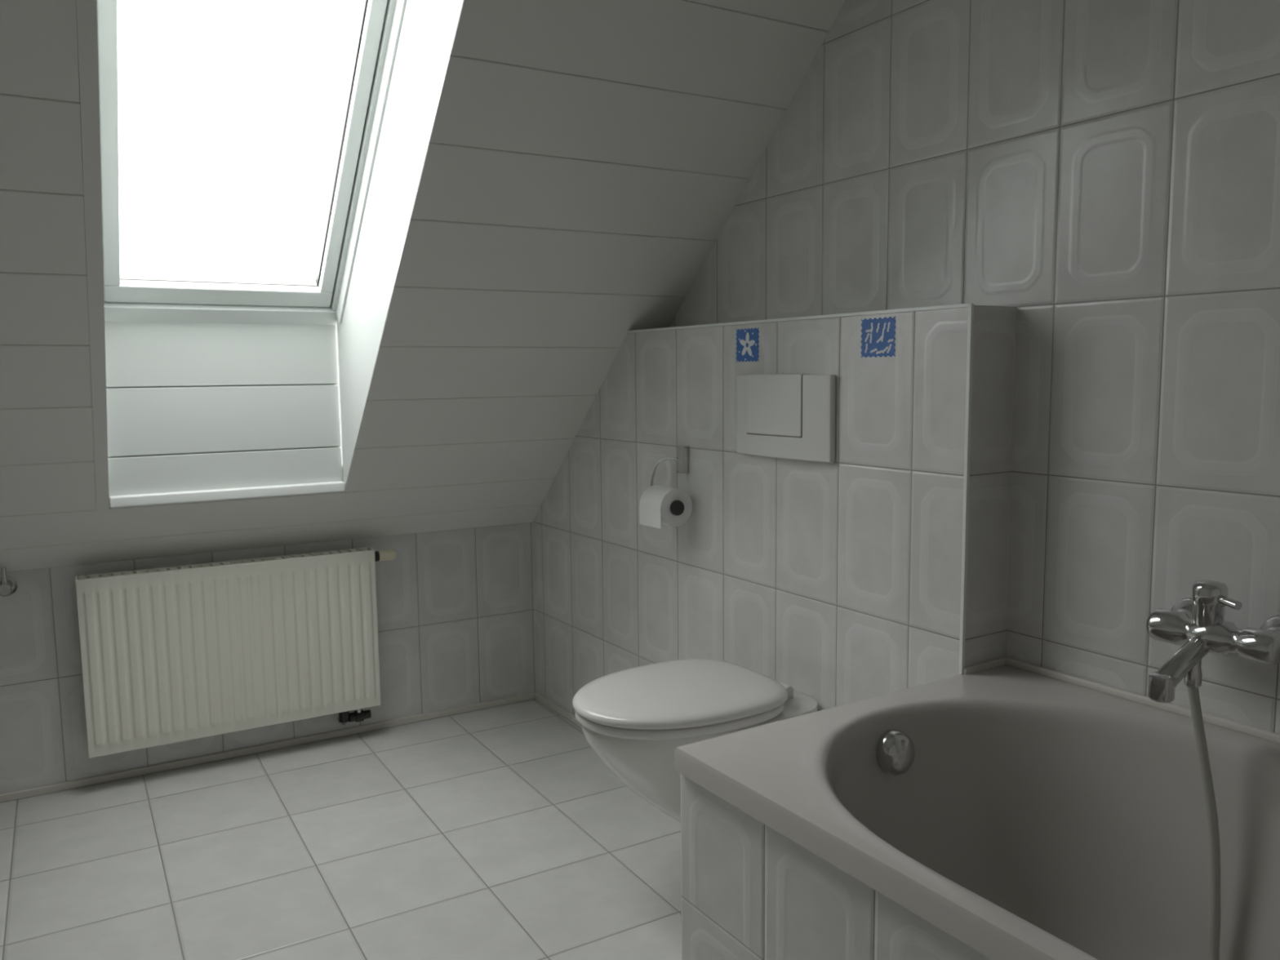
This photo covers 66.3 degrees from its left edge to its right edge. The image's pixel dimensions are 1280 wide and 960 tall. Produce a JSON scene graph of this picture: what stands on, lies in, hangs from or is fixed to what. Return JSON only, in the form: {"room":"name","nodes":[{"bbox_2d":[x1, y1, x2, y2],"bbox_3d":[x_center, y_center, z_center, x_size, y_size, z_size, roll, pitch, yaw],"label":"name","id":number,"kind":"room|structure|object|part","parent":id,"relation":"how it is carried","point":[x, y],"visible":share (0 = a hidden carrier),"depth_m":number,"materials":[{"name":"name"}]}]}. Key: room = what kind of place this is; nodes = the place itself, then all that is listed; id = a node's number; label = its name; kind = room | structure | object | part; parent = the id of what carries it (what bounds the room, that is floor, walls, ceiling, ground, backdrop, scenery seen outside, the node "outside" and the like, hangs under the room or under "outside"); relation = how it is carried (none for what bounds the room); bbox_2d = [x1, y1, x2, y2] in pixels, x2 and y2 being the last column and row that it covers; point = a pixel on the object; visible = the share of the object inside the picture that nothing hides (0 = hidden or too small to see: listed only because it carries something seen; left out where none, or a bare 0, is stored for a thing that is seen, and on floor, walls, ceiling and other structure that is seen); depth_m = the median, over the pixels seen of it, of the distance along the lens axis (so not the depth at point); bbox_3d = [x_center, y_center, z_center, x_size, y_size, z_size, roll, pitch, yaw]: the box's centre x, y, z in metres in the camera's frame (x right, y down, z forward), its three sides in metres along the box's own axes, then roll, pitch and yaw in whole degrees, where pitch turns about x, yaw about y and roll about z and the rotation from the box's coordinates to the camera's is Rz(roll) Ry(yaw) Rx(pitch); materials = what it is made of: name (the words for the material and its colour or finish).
{"room":"bathroom","nodes":[
{"label":"bathroom","id":0,"kind":"room"},
{"bbox_2d":[75,6,96,505],"bbox_3d":[-1.641,-0.574,1.459,1.467,1.868,1.928,-4,7,-30],"label":"ceiling","id":1,"kind":"structure","parent":0,"point":[76,6],"depth_m":1.93,"materials":[{"name":"grey"}]},
{"bbox_2d":[108,480,345,508],"bbox_3d":[-1.121,0.038,2.702,0.604,0.030,0.032,-4,7,-30],"label":"trim","id":2,"kind":"structure","parent":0,"point":[215,495],"depth_m":2.68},
{"bbox_2d":[0,522,536,794],"bbox_3d":[-1.479,0.502,2.803,3.127,0.682,0.100,-4,7,-30],"label":"wall","id":3,"kind":"structure","parent":0,"point":[455,608],"depth_m":3.13,"materials":[{"name":"tile"}]},
{"bbox_2d":[0,567,17,596],"bbox_3d":[-1.665,0.270,2.568,0.054,0.082,0.069,-4,7,-30],"label":"angle valve","id":4,"kind":"object","parent":3,"relation":"attached to","point":[8,584],"visible":1,"depth_m":2.56,"materials":[{"name":"silver metal"}]},
{"bbox_2d":[75,546,395,758],"bbox_3d":[-1.144,0.509,2.888,0.868,0.553,0.098,-4,7,-30],"label":"radiator","id":5,"kind":"object","parent":3,"relation":"attached to","point":[170,655],"visible":1,"depth_m":2.81,"materials":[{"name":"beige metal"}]},
{"bbox_3d":[-1.510,0.506,2.656,0.004,0.488,0.064,-4,7,-30],"label":"panel","id":6,"kind":"part","parent":5,"relation":"part of","materials":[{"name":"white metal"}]},
{"bbox_2d":[78,576,86,579],"bbox_3d":[-1.500,0.266,2.638,0.019,0.003,0.048,-4,7,-30],"label":"grille","id":7,"kind":"object","parent":5,"relation":"attached to","point":[79,577],"depth_m":2.64,"materials":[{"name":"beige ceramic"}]},
{"bbox_2d":[89,575,98,577],"bbox_3d":[-1.476,0.264,2.652,0.019,0.003,0.048,-4,7,-30],"label":"grille","id":8,"kind":"object","parent":5,"relation":"attached to","point":[91,576],"depth_m":2.66,"materials":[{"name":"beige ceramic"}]},
{"bbox_2d":[113,573,121,576],"bbox_3d":[-1.427,0.260,2.680,0.019,0.003,0.048,-4,7,-30],"label":"grille","id":9,"kind":"object","parent":5,"relation":"attached to","point":[114,574],"depth_m":2.68,"materials":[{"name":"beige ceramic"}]},
{"bbox_3d":[-1.186,0.239,2.854,0.793,0.009,0.008,-4,7,-30],"label":"rail","id":10,"kind":"part","parent":5,"relation":"part of","materials":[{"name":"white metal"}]},
{"bbox_3d":[-1.157,0.244,2.806,0.793,0.009,0.008,-4,7,-30],"label":"rail","id":11,"kind":"part","parent":5,"relation":"part of","materials":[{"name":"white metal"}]},
{"bbox_3d":[-0.828,0.454,3.057,0.004,0.488,0.064,-4,7,-30],"label":"panel","id":12,"kind":"part","parent":5,"relation":"part of","materials":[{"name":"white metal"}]},
{"bbox_2d":[0,692,536,802],"bbox_3d":[-1.534,0.842,2.741,2.726,0.022,0.010,-4,7,-30],"label":"baseboard","id":13,"kind":"structure","parent":3,"relation":"attached to","point":[54,788],"depth_m":2.95,"materials":[{"name":"white tile"}]},
{"bbox_2d":[0,698,681,959],"bbox_3d":[-0.239,1.074,0.966,3.327,0.080,4.608,-4,7,-30],"label":"floor","id":14,"kind":"structure","parent":0,"point":[497,833],"depth_m":2.32,"materials":[{"name":"tile"}]},
{"bbox_2d":[674,657,1279,959],"bbox_3d":[0.823,0.725,1.040,0.777,0.574,1.648,-5,7,-32],"label":"bathtub","id":15,"kind":"object","parent":14,"relation":"on","point":[1004,808],"visible":0.99,"depth_m":1.54,"materials":[{"name":"white ceramic"}]},
{"bbox_3d":[0.424,0.453,1.628,0.074,0.075,0.049,-5,7,-32],"label":"overflow knob","id":16,"kind":"part","parent":15,"relation":"part of","materials":[{"name":"silver metal"}]},
{"bbox_2d":[1186,686,1220,959],"bbox_3d":[0.844,0.587,1.270,0.113,0.498,0.506,-2,6,-9],"label":"shower hose","id":17,"kind":"object","parent":15,"relation":"in","point":[1214,933],"visible":1,"depth_m":1.47,"materials":[{"name":"silver metal"}]},
{"bbox_2d":[0,0,845,572],"bbox_3d":[-0.975,-0.604,1.833,2.995,1.835,1.895,-4,7,-30],"label":"ceiling","id":18,"kind":"structure","parent":0,"point":[589,158],"depth_m":2.30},
{"bbox_3d":[-1.117,-0.424,2.009,0.030,1.109,1.145,-4,7,-30],"label":"casing","id":19,"kind":"part","parent":18,"relation":"part of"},
{"bbox_2d":[106,326,342,466],"bbox_3d":[-1.143,-0.234,2.703,0.644,0.500,0.023,-4,7,-30],"label":"reveal backing","id":20,"kind":"object","parent":18,"relation":"attached to","point":[336,326],"visible":0.14,"depth_m":2.72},
{"bbox_2d":[104,301,337,326],"bbox_3d":[-1.139,-0.471,2.666,0.664,0.101,0.100,-4,7,-30],"label":"frame","id":21,"kind":"object","parent":20,"relation":"attached to","point":[127,312],"visible":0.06,"depth_m":2.63,"materials":[{"name":"white"}]},
{"bbox_2d":[97,0,396,311],"bbox_3d":[-0.858,-0.930,2.179,0.614,1.026,1.056,-4,7,-30],"label":"window","id":22,"kind":"structure","parent":21,"relation":"on","point":[128,291],"depth_m":2.41,"materials":[{"name":"white plastic"}]},
{"bbox_3d":[-1.107,-0.907,2.036,0.037,0.922,0.949,-4,7,-30],"label":"sash","id":23,"kind":"part","parent":22,"relation":"part of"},
{"bbox_2d":[120,273,318,286],"bbox_3d":[-1.108,-0.531,2.606,0.490,0.016,0.016,-4,7,-30],"label":"bead","id":24,"kind":"object","parent":22,"relation":"on","point":[122,276],"visible":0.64,"depth_m":2.60,"materials":[{"name":"grey plastic"}]},
{"bbox_2d":[315,0,368,286],"bbox_3d":[-0.673,-0.942,2.294,0.004,0.892,0.921,-4,7,-30],"label":"bead","id":25,"kind":"object","parent":22,"relation":"attached to","point":[365,2],"visible":1,"depth_m":2.40,"materials":[{"name":"white plastic"}]},
{"bbox_3d":[-0.655,-0.941,2.302,0.035,0.922,0.949,-4,7,-30],"label":"sash","id":26,"kind":"part","parent":22,"relation":"part of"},
{"bbox_3d":[-0.614,-0.948,2.322,0.048,1.026,1.056,-4,7,-30],"label":"frame","id":27,"kind":"part","parent":22,"relation":"part of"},
{"bbox_2d":[336,0,406,324],"bbox_3d":[-0.598,-0.899,2.284,0.009,1.014,1.045,-4,7,-30],"label":"bead","id":28,"kind":"object","parent":22,"relation":"attached to","point":[400,6],"visible":1,"depth_m":2.38,"materials":[{"name":"white"}]},
{"bbox_2d":[104,321,338,387],"bbox_3d":[-1.134,-0.354,2.673,0.604,0.192,0.018,-4,7,-30],"label":"board","id":29,"kind":"object","parent":20,"relation":"attached to","point":[138,354],"visible":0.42,"depth_m":2.66,"materials":[{"name":"grey"}]},
{"bbox_2d":[106,385,341,457],"bbox_3d":[-1.132,-0.168,2.694,0.604,0.177,0.018,-4,7,-30],"label":"board","id":30,"kind":"object","parent":20,"relation":"attached to","point":[141,421],"visible":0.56,"depth_m":2.67,"materials":[{"name":"grey"}]},
{"bbox_2d":[107,446,342,496],"bbox_3d":[-1.131,-0.016,2.710,0.604,0.122,0.018,-4,7,-30],"label":"board","id":31,"kind":"object","parent":20,"relation":"attached to","point":[131,475],"visible":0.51,"depth_m":2.69,"materials":[{"name":"grey"}]},
{"bbox_2d":[337,0,463,484],"bbox_3d":[-0.575,-0.666,2.300,0.020,1.512,1.130,-4,7,-30],"label":"reveal","id":32,"kind":"object","parent":18,"relation":"attached to","point":[428,28],"visible":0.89,"depth_m":2.28,"materials":[{"name":"grey paint"}]},
{"bbox_2d":[532,305,1017,715],"bbox_3d":[0.171,0.220,2.635,0.129,1.244,1.825,-5,7,-32],"label":"wall","id":33,"kind":"structure","parent":0,"point":[837,583],"depth_m":2.21,"materials":[{"name":"tile"}]},
{"bbox_2d":[535,693,581,727],"bbox_3d":[0.122,0.833,2.660,0.010,0.022,1.813,-5,7,-32],"label":"baseboard","id":34,"kind":"structure","parent":33,"relation":"attached to","point":[562,712],"depth_m":3.28,"materials":[{"name":"white tile"}]},
{"bbox_2d":[639,444,692,528],"bbox_3d":[0.068,0.014,2.549,0.106,0.205,0.134,-5,7,-32],"label":"toilet paper holder","id":35,"kind":"object","parent":33,"relation":"attached to","point":[659,505],"visible":1,"depth_m":2.52,"materials":[{"name":"white paper"}]},
{"bbox_3d":[0.068,0.003,2.580,0.091,0.127,0.020,2,7,20],"label":"arm","id":36,"kind":"part","parent":35,"relation":"part of","materials":[{"name":"silver metal"}]},
{"bbox_3d":[0.111,-0.054,2.553,0.021,0.072,0.028,-5,7,-32],"label":"mount plate","id":37,"kind":"part","parent":35,"relation":"part of","materials":[{"name":"silver metal"}]},
{"bbox_2d":[572,658,817,822],"bbox_3d":[0.108,0.631,2.159,0.533,0.384,0.376,-5,7,-32],"label":"toilet","id":38,"kind":"object","parent":33,"relation":"attached to","point":[635,719],"visible":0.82,"depth_m":2.02,"materials":[{"name":"white ceramic"}]},
{"bbox_3d":[0.076,0.457,2.121,0.460,0.028,0.376,-5,7,-32],"label":"lid","id":39,"kind":"part","parent":38,"relation":"part of","materials":[{"name":"white plastic"}]},
{"bbox_2d":[736,327,759,362],"bbox_3d":[0.253,-0.318,2.312,0.001,0.079,0.087,-5,7,-32],"label":"sticker","id":40,"kind":"object","parent":33,"relation":"attached to","point":[748,341],"visible":1,"depth_m":2.31,"materials":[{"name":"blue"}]},
{"bbox_2d":[738,329,756,359],"bbox_3d":[0.254,-0.318,2.310,0.001,0.070,0.067,-5,7,-32],"label":"print","id":41,"kind":"object","parent":40,"relation":"attached to","point":[750,343],"depth_m":2.31},
{"bbox_2d":[737,373,835,462],"bbox_3d":[0.317,-0.144,2.204,0.030,0.188,0.322,-5,7,-32],"label":"flush plate","id":42,"kind":"object","parent":33,"relation":"attached to","point":[791,416],"visible":1,"depth_m":2.17,"materials":[{"name":"white plastic"}]},
{"bbox_2d":[626,303,970,333],"bbox_3d":[0.282,-0.366,2.262,0.008,0.006,1.184,-5,7,-32],"label":"trim","id":43,"kind":"structure","parent":33,"relation":"on","point":[962,305],"depth_m":2.10,"materials":[{"name":"white tile"}]},
{"bbox_2d":[860,315,895,357],"bbox_3d":[0.475,-0.285,1.960,0.001,0.079,0.094,-5,7,-32],"label":"sticker","id":44,"kind":"object","parent":33,"relation":"attached to","point":[877,336],"visible":1,"depth_m":1.96,"materials":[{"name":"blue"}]},
{"bbox_2d":[864,321,893,354],"bbox_3d":[0.477,-0.283,1.957,0.001,0.064,0.078,-5,7,-32],"label":"print","id":45,"kind":"object","parent":44,"relation":"attached to","point":[882,337],"depth_m":1.96},
{"bbox_2d":[958,303,973,674],"bbox_3d":[0.600,0.023,1.803,0.007,0.684,0.007,-5,7,-32],"label":"trim","id":46,"kind":"structure","parent":33,"relation":"attached to","point":[971,308],"depth_m":1.80,"materials":[{"name":"white paint"}]},
{"bbox_2d":[669,0,1279,733],"bbox_3d":[0.973,-0.296,1.501,0.100,2.500,4.700,-5,7,-32],"label":"wall","id":47,"kind":"structure","parent":0,"point":[1105,172],"depth_m":1.72,"materials":[{"name":"tile"}]},
{"bbox_2d":[1146,580,1279,702],"bbox_3d":[0.853,0.240,1.481,0.194,0.169,0.210,-5,7,-32],"label":"mixer tap","id":48,"kind":"object","parent":47,"relation":"attached to","point":[1197,622],"visible":1,"depth_m":1.47,"materials":[{"name":"silver metal"}]},
{"bbox_3d":[0.823,0.272,1.481,0.117,0.084,0.032,-4,7,-26],"label":"spout","id":49,"kind":"part","parent":48,"relation":"part of","materials":[{"name":"silver metal"}]},
{"bbox_3d":[0.873,0.181,1.466,0.013,0.015,0.056,-2,6,-11],"label":"lever","id":50,"kind":"part","parent":48,"relation":"part of","materials":[{"name":"silver metal"}]}
]}

